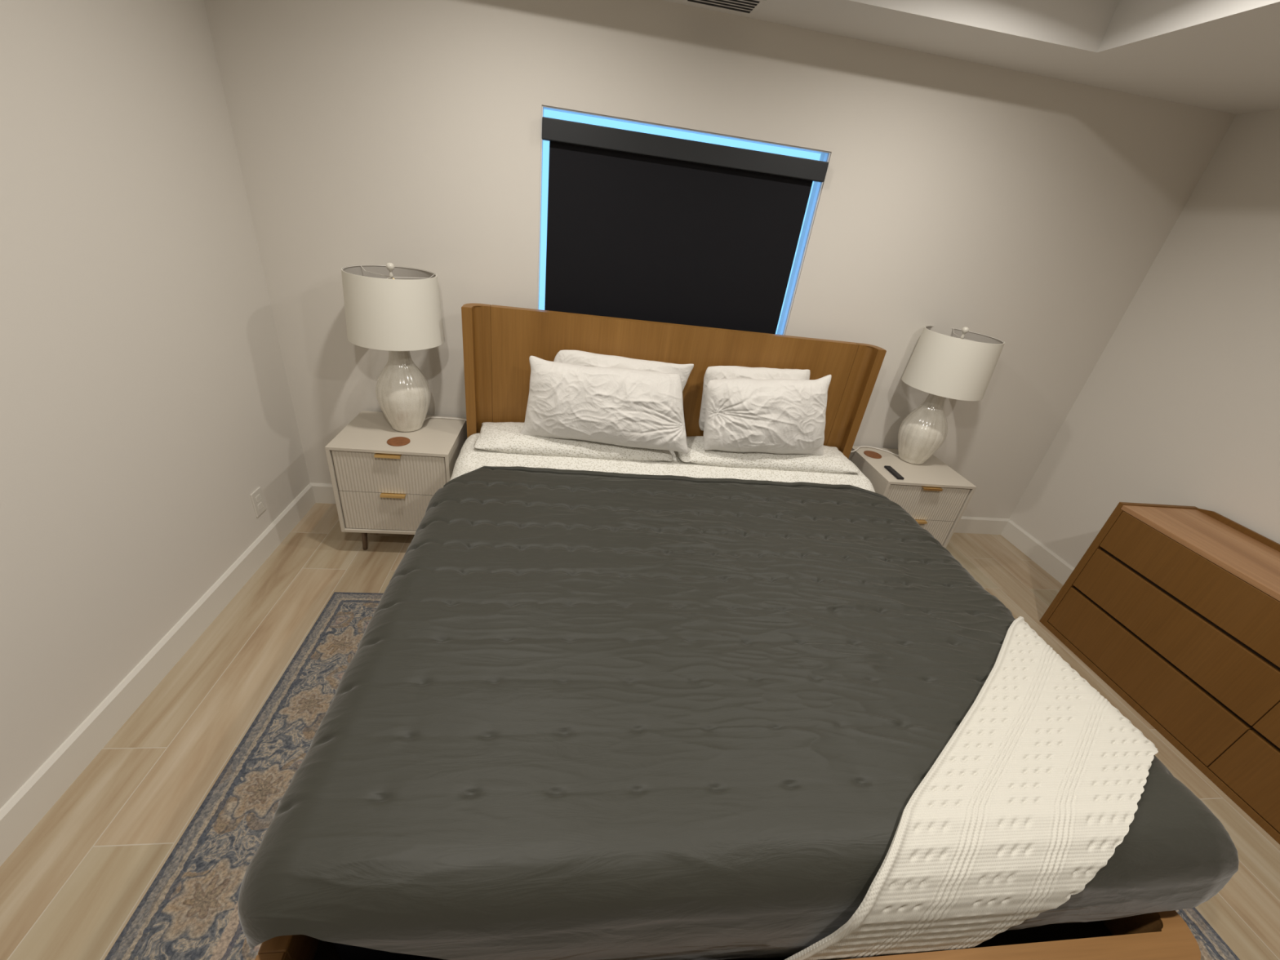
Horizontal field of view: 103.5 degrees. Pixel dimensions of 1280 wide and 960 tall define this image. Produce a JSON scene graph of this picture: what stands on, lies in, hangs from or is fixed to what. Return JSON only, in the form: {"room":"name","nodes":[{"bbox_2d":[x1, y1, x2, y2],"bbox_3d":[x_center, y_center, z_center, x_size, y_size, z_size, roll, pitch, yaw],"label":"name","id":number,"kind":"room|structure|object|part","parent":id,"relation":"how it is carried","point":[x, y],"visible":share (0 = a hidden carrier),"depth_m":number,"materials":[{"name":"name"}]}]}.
{"room":"bedroom","nodes":[
{"label":"bedroom","id":0,"kind":"room"},
{"bbox_2d":[0,0,310,808],"bbox_3d":[-1.536,0.074,0.230,0.100,2.730,4.920,3,29,-8],"label":"wall","id":1,"kind":"structure","parent":0,"point":[145,398],"depth_m":1.59,"materials":[{"name":"white paint"}]},
{"bbox_2d":[0,484,315,866],"bbox_3d":[-1.633,1.220,0.843,0.015,0.125,4.685,3,29,-8],"label":"baseboard","id":2,"kind":"structure","parent":1,"relation":"attached to","point":[23,811],"depth_m":1.70,"materials":[{"name":"white paint"}]},
{"bbox_2d":[249,486,266,517],"bbox_3d":[-1.799,0.104,2.380,0.009,0.123,0.077,3,29,-8],"label":"wall outlet","id":3,"kind":"object","parent":1,"relation":"attached to","point":[257,499],"visible":1,"depth_m":2.37,"materials":[{"name":"white plastic"}]},
{"bbox_2d":[255,493,261,502],"bbox_3d":[-1.793,0.085,2.370,0.003,0.028,0.033,3,29,-8],"label":"socket","id":4,"kind":"object","parent":3,"relation":"attached to","point":[258,496],"depth_m":2.37,"materials":[{"name":"white plastic"}]},
{"bbox_2d":[257,502,262,510],"bbox_3d":[-1.799,0.123,2.391,0.003,0.028,0.033,3,29,-8],"label":"socket","id":5,"kind":"object","parent":3,"relation":"attached to","point":[260,504],"depth_m":2.39,"materials":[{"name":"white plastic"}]},
{"bbox_2d":[0,502,1279,959],"bbox_3d":[0.563,1.437,1.238,4.694,0.100,4.920,3,29,-8],"label":"floor","id":6,"kind":"structure","parent":0,"point":[70,888],"depth_m":1.68,"materials":[{"name":"brown wood"}]},
{"bbox_2d":[324,410,466,550],"bbox_3d":[-1.214,0.023,2.640,0.533,0.601,0.458,3,29,-8],"label":"nightstand","id":7,"kind":"object","parent":6,"relation":"on","point":[379,486],"visible":0.84,"depth_m":2.42,"materials":[{"name":"beige paint"}]},
{"bbox_3d":[-1.409,0.295,2.582,0.028,0.135,0.038,26,33,30],"label":"leg","id":8,"kind":"part","parent":7,"relation":"part of","materials":[{"name":"brown metal"}]},
{"bbox_3d":[-1.199,0.155,2.485,0.493,0.212,0.015,3,29,-8],"label":"drawer","id":9,"kind":"part","parent":7,"relation":"part of","materials":[{"name":"beige paint"}]},
{"bbox_3d":[-1.159,-0.111,2.322,0.112,0.012,0.026,3,29,-8],"label":"handle","id":10,"kind":"part","parent":7,"relation":"part of","materials":[{"name":"gold metal"}]},
{"bbox_3d":[-1.173,-0.031,2.383,0.493,0.210,0.015,3,29,-8],"label":"drawer","id":11,"kind":"part","parent":7,"relation":"part of","materials":[{"name":"beige paint"}]},
{"bbox_3d":[-1.185,0.075,2.424,0.112,0.012,0.026,3,29,-8],"label":"handle","id":12,"kind":"part","parent":7,"relation":"part of","materials":[{"name":"gold metal"}]},
{"bbox_3d":[-1.180,-0.235,2.507,0.533,0.016,0.444,3,29,-8],"label":"panel","id":13,"kind":"part","parent":7,"relation":"part of","materials":[{"name":"beige paint"}]},
{"bbox_2d":[386,436,410,446],"bbox_3d":[-1.148,-0.184,2.399,0.101,0.004,0.101,3,29,-8],"label":"coaster","id":14,"kind":"object","parent":7,"relation":"on","point":[397,441],"visible":1,"depth_m":2.39,"materials":[{"name":"brown leather"}]},
{"bbox_2d":[341,262,466,431],"bbox_3d":[-1.090,-0.588,2.367,0.491,0.791,0.408,11,29,6],"label":"table lamp","id":15,"kind":"object","parent":7,"relation":"on","point":[397,310],"visible":1,"depth_m":2.19,"materials":[{"name":"fabric"}]},
{"bbox_3d":[-1.105,-0.782,2.269,0.408,0.290,0.408,3,29,-8],"label":"lamp shade","id":16,"kind":"part","parent":15,"relation":"part of","materials":[{"name":"white fabric"}]},
{"bbox_2d":[375,351,431,431],"bbox_3d":[-1.149,-0.459,2.445,0.242,0.440,0.242,3,29,-8],"label":"lamp base","id":17,"kind":"object","parent":15,"relation":"attached to","point":[402,392],"depth_m":2.38,"materials":[{"name":"ceramic"}]},
{"bbox_3d":[-1.015,-0.309,2.677,0.304,0.029,0.094,-5,31,-22],"label":"power cord","id":18,"kind":"part","parent":15,"relation":"part of","materials":[{"name":"white plastic"}]},
{"bbox_2d":[104,591,1239,959],"bbox_3d":[0.226,1.196,1.477,3.048,0.008,2.437,3,29,-8],"label":"area rug","id":19,"kind":"object","parent":6,"relation":"on","point":[189,911],"visible":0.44,"depth_m":1.50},
{"bbox_2d":[254,302,1200,959],"bbox_3d":[0.225,0.301,1.830,2.098,1.233,2.173,3,29,-8],"label":"frame","id":20,"kind":"object","parent":6,"relation":"on","point":[499,341],"visible":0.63,"depth_m":2.43,"materials":[{"name":"brown wood"}]},
{"bbox_3d":[-0.829,0.548,1.862,0.053,0.200,1.908,3,29,-8],"label":"rail","id":21,"kind":"part","parent":20,"relation":"part of","materials":[{"name":"brown wood"}]},
{"bbox_3d":[0.146,-0.256,2.734,1.825,1.143,0.046,3,29,-8],"label":"headboard panel","id":22,"kind":"part","parent":20,"relation":"part of","materials":[{"name":"brown wood"}]},
{"bbox_3d":[0.282,1.106,1.121,2.095,0.200,0.145,3,29,-8],"label":"foot rail","id":23,"kind":"part","parent":20,"relation":"part of","materials":[{"name":"brown wood"}]},
{"bbox_3d":[0.212,0.485,1.997,1.935,0.370,1.965,3,29,-8],"label":"mattress","id":24,"kind":"object","parent":20,"relation":"on","visible":0},
{"bbox_2d":[449,433,875,492],"bbox_3d":[0.186,0.139,2.398,2.114,0.310,0.774,3,29,-8],"label":"sheet","id":25,"kind":"object","parent":24,"relation":"on","point":[469,459],"visible":0.15,"depth_m":2.43,"materials":[{"name":"white fabric"}]},
{"bbox_2d":[473,422,672,461],"bbox_3d":[-0.314,-0.191,2.509,0.962,0.111,0.284,3,29,-8],"label":"sham pillow","id":26,"kind":"object","parent":25,"relation":"on","point":[500,437],"visible":0.53,"depth_m":2.40,"materials":[{"name":"white fabric"}]},
{"bbox_2d":[520,355,688,453],"bbox_3d":[-0.156,-0.347,2.384,0.810,0.379,0.254,3,29,-8],"label":"pillow","id":27,"kind":"object","parent":26,"relation":"on","point":[615,406],"visible":1,"depth_m":2.31,"materials":[{"name":"white fabric"}]},
{"bbox_2d":[553,350,693,391],"bbox_3d":[-0.110,-0.440,2.507,0.722,0.372,0.136,4,29,-7],"label":"pillow","id":28,"kind":"object","parent":26,"relation":"on","point":[571,357],"visible":0.15,"depth_m":2.41,"materials":[{"name":"white fabric"}]},
{"bbox_2d":[677,435,859,473],"bbox_3d":[0.651,-0.136,2.652,0.964,0.111,0.280,3,29,-8],"label":"sham pillow","id":29,"kind":"object","parent":25,"relation":"on","point":[833,460],"visible":0.65,"depth_m":2.55,"materials":[{"name":"white fabric"}]},
{"bbox_2d":[698,365,810,431],"bbox_3d":[0.586,-0.405,2.605,0.565,0.384,0.133,4,29,-7],"label":"pillow","id":30,"kind":"object","parent":29,"relation":"on","point":[716,372],"visible":0.17,"depth_m":2.51,"materials":[{"name":"white fabric"}]},
{"bbox_2d":[703,374,831,455],"bbox_3d":[0.644,-0.329,2.503,0.682,0.417,0.262,3,29,-8],"label":"pillow","id":31,"kind":"object","parent":29,"relation":"on","point":[742,415],"visible":1,"depth_m":2.42,"materials":[{"name":"white fabric"}]},
{"bbox_2d":[237,466,1239,959],"bbox_3d":[0.263,0.512,1.753,2.206,0.347,1.672,3,29,-8],"label":"quilt","id":32,"kind":"object","parent":24,"relation":"on","point":[580,714],"visible":0.91,"depth_m":1.19,"materials":[{"name":"grey fabric"}]},
{"bbox_2d":[784,616,1158,959],"bbox_3d":[0.925,0.855,1.305,1.377,0.392,0.405,-17,37,-37],"label":"knit throw","id":33,"kind":"object","parent":32,"relation":"on","point":[1038,785],"visible":0.98,"depth_m":1.11,"materials":[{"name":"white fabric"}]},
{"bbox_2d":[848,445,976,548],"bbox_3d":[1.521,0.180,3.043,0.524,0.601,0.458,3,29,-8],"label":"nightstand","id":34,"kind":"object","parent":6,"relation":"on","point":[934,494],"visible":0.37,"depth_m":2.81,"materials":[{"name":"beige paint"}]},
{"bbox_2d":[863,450,881,458],"bbox_3d":[1.371,-0.150,2.973,0.101,0.004,0.101,3,29,-8],"label":"coaster","id":35,"kind":"object","parent":34,"relation":"on","point":[868,453],"visible":1,"depth_m":2.97,"materials":[{"name":"brown leather"}]},
{"bbox_2d":[884,465,903,479],"bbox_3d":[1.395,-0.042,2.771,0.038,0.013,0.144,3,29,-8],"label":"remote control","id":36,"kind":"object","parent":34,"relation":"on","point":[891,469],"visible":1,"depth_m":2.76,"materials":[{"name":"black plastic"}]},
{"bbox_3d":[1.556,-0.078,2.910,0.524,0.016,0.444,3,29,-8],"label":"panel","id":37,"kind":"part","parent":34,"relation":"part of","materials":[{"name":"beige paint"}]},
{"bbox_3d":[1.550,0.232,2.827,0.112,0.012,0.026,3,29,-8],"label":"handle","id":38,"kind":"part","parent":34,"relation":"part of","materials":[{"name":"gold metal"}]},
{"bbox_2d":[850,325,1004,464],"bbox_3d":[1.578,-0.474,2.832,0.562,0.791,0.408,22,32,25],"label":"table lamp","id":39,"kind":"object","parent":34,"relation":"on","point":[961,365],"visible":1,"depth_m":2.62,"materials":[{"name":"fabric"}]},
{"bbox_3d":[1.375,-0.172,3.025,0.354,0.032,0.099,7,28,-2],"label":"power cord","id":40,"kind":"part","parent":39,"relation":"part of","materials":[{"name":"white plastic"}]},
{"bbox_2d":[897,393,947,464],"bbox_3d":[1.624,-0.311,2.873,0.242,0.440,0.242,3,29,-8],"label":"lamp base","id":41,"kind":"object","parent":39,"relation":"attached to","point":[924,429],"depth_m":2.81,"materials":[{"name":"ceramic"}]},
{"bbox_3d":[1.669,-0.633,2.697,0.408,0.290,0.408,3,29,-8],"label":"lamp shade","id":42,"kind":"part","parent":39,"relation":"part of","materials":[{"name":"white fabric"}]},
{"bbox_3d":[1.562,0.126,2.786,0.484,0.210,0.015,3,29,-8],"label":"drawer","id":43,"kind":"part","parent":34,"relation":"part of","materials":[{"name":"beige paint"}]},
{"bbox_3d":[1.576,0.046,2.725,0.112,0.012,0.026,3,29,-8],"label":"handle","id":44,"kind":"part","parent":34,"relation":"part of","materials":[{"name":"gold metal"}]},
{"bbox_3d":[1.537,0.312,2.888,0.484,0.212,0.015,3,29,-8],"label":"drawer","id":45,"kind":"part","parent":34,"relation":"part of","materials":[{"name":"beige paint"}]},
{"bbox_2d":[1039,502,1279,844],"bbox_3d":[2.527,0.849,1.880,0.434,0.785,1.669,3,29,-8],"label":"dresser","id":46,"kind":"object","parent":6,"relation":"on","point":[1175,609],"visible":1,"depth_m":2.12,"materials":[{"name":"brown wood"}]},
{"bbox_3d":[2.444,0.454,2.599,0.434,0.767,0.020,3,29,-8],"label":"panel","id":47,"kind":"part","parent":46,"relation":"part of","materials":[{"name":"brown wood"}]},
{"bbox_3d":[2.255,0.851,2.311,0.020,0.237,0.798,3,29,-8],"label":"drawer","id":48,"kind":"part","parent":46,"relation":"part of","materials":[{"name":"brown wood"}]},
{"bbox_3d":[2.285,0.633,2.192,0.020,0.230,0.798,3,29,-8],"label":"drawer","id":49,"kind":"part","parent":46,"relation":"part of","materials":[{"name":"brown wood"}]},
{"bbox_3d":[2.313,0.430,2.081,0.020,0.202,0.798,3,29,-8],"label":"drawer","id":50,"kind":"part","parent":46,"relation":"part of","materials":[{"name":"brown wood"}]},
{"bbox_3d":[2.565,0.537,1.709,0.417,0.022,1.629,3,29,-8],"label":"panel","id":51,"kind":"part","parent":46,"relation":"part of","materials":[{"name":"brown wood"}]},
{"bbox_3d":[2.780,0.535,1.733,0.014,0.038,1.627,3,29,-8],"label":"gallery rail","id":52,"kind":"part","parent":46,"relation":"part of","materials":[{"name":"brown wood"}]},
{"bbox_3d":[2.334,1.241,1.617,0.020,0.237,0.798,3,29,-8],"label":"drawer","id":53,"kind":"part","parent":46,"relation":"part of","materials":[{"name":"brown wood"}]},
{"bbox_3d":[2.365,1.023,1.498,0.020,0.230,0.798,3,29,-8],"label":"drawer","id":54,"kind":"part","parent":46,"relation":"part of","materials":[{"name":"brown wood"}]},
{"bbox_2d":[204,0,1235,519],"bbox_3d":[0.494,-0.967,2.646,4.494,2.730,0.120,3,29,-8],"label":"wall","id":55,"kind":"structure","parent":0,"point":[1029,212],"depth_m":2.32,"materials":[{"name":"white paint"}]},
{"bbox_2d":[309,482,1009,534],"bbox_3d":[0.344,0.201,3.207,4.494,0.125,0.015,3,29,-8],"label":"baseboard","id":56,"kind":"structure","parent":55,"relation":"attached to","point":[323,493],"depth_m":3.48,"materials":[{"name":"white paint"}]},
{"bbox_2d":[537,105,831,335],"bbox_3d":[0.167,-1.098,2.500,1.311,1.059,0.059,3,29,-8],"label":"window","id":57,"kind":"structure","parent":55,"relation":"in","point":[827,155],"depth_m":2.34,"materials":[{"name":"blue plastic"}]},
{"bbox_2d":[542,116,828,333],"bbox_3d":[0.166,-1.068,2.465,1.292,0.990,0.040,3,29,-8],"label":"roller shade","id":58,"kind":"object","parent":57,"relation":"attached to","point":[641,225],"visible":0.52,"depth_m":2.40,"materials":[{"name":"black fabric"}]},
{"bbox_2d":[662,0,1279,114],"bbox_3d":[0.881,-0.853,-0.025,4.494,0.291,4.700,3,29,-8],"label":"ceiling","id":59,"kind":"structure","parent":0,"point":[1223,55],"depth_m":1.89,"materials":[{"name":"white paint"}]},
{"bbox_2d":[682,0,766,15],"bbox_3d":[0.317,-1.829,1.927,0.290,0.003,0.180,3,29,-8],"label":"ceiling vent","id":60,"kind":"object","parent":59,"relation":"in","point":[748,7],"visible":1,"depth_m":1.96,"materials":[{"name":"metal"}]},
{"bbox_2d":[1008,109,1279,568],"bbox_3d":[3.002,0.334,0.899,0.100,2.730,4.920,3,29,-8],"label":"wall","id":61,"kind":"structure","parent":0,"point":[1180,406],"depth_m":2.51,"materials":[{"name":"white paint"}]},
{"bbox_2d":[1000,520,1074,585],"bbox_3d":[2.791,1.474,1.495,0.015,0.125,4.685,3,29,-8],"label":"baseboard","id":62,"kind":"structure","parent":61,"relation":"attached to","point":[1057,567],"depth_m":3.27,"materials":[{"name":"white paint"}]}
]}

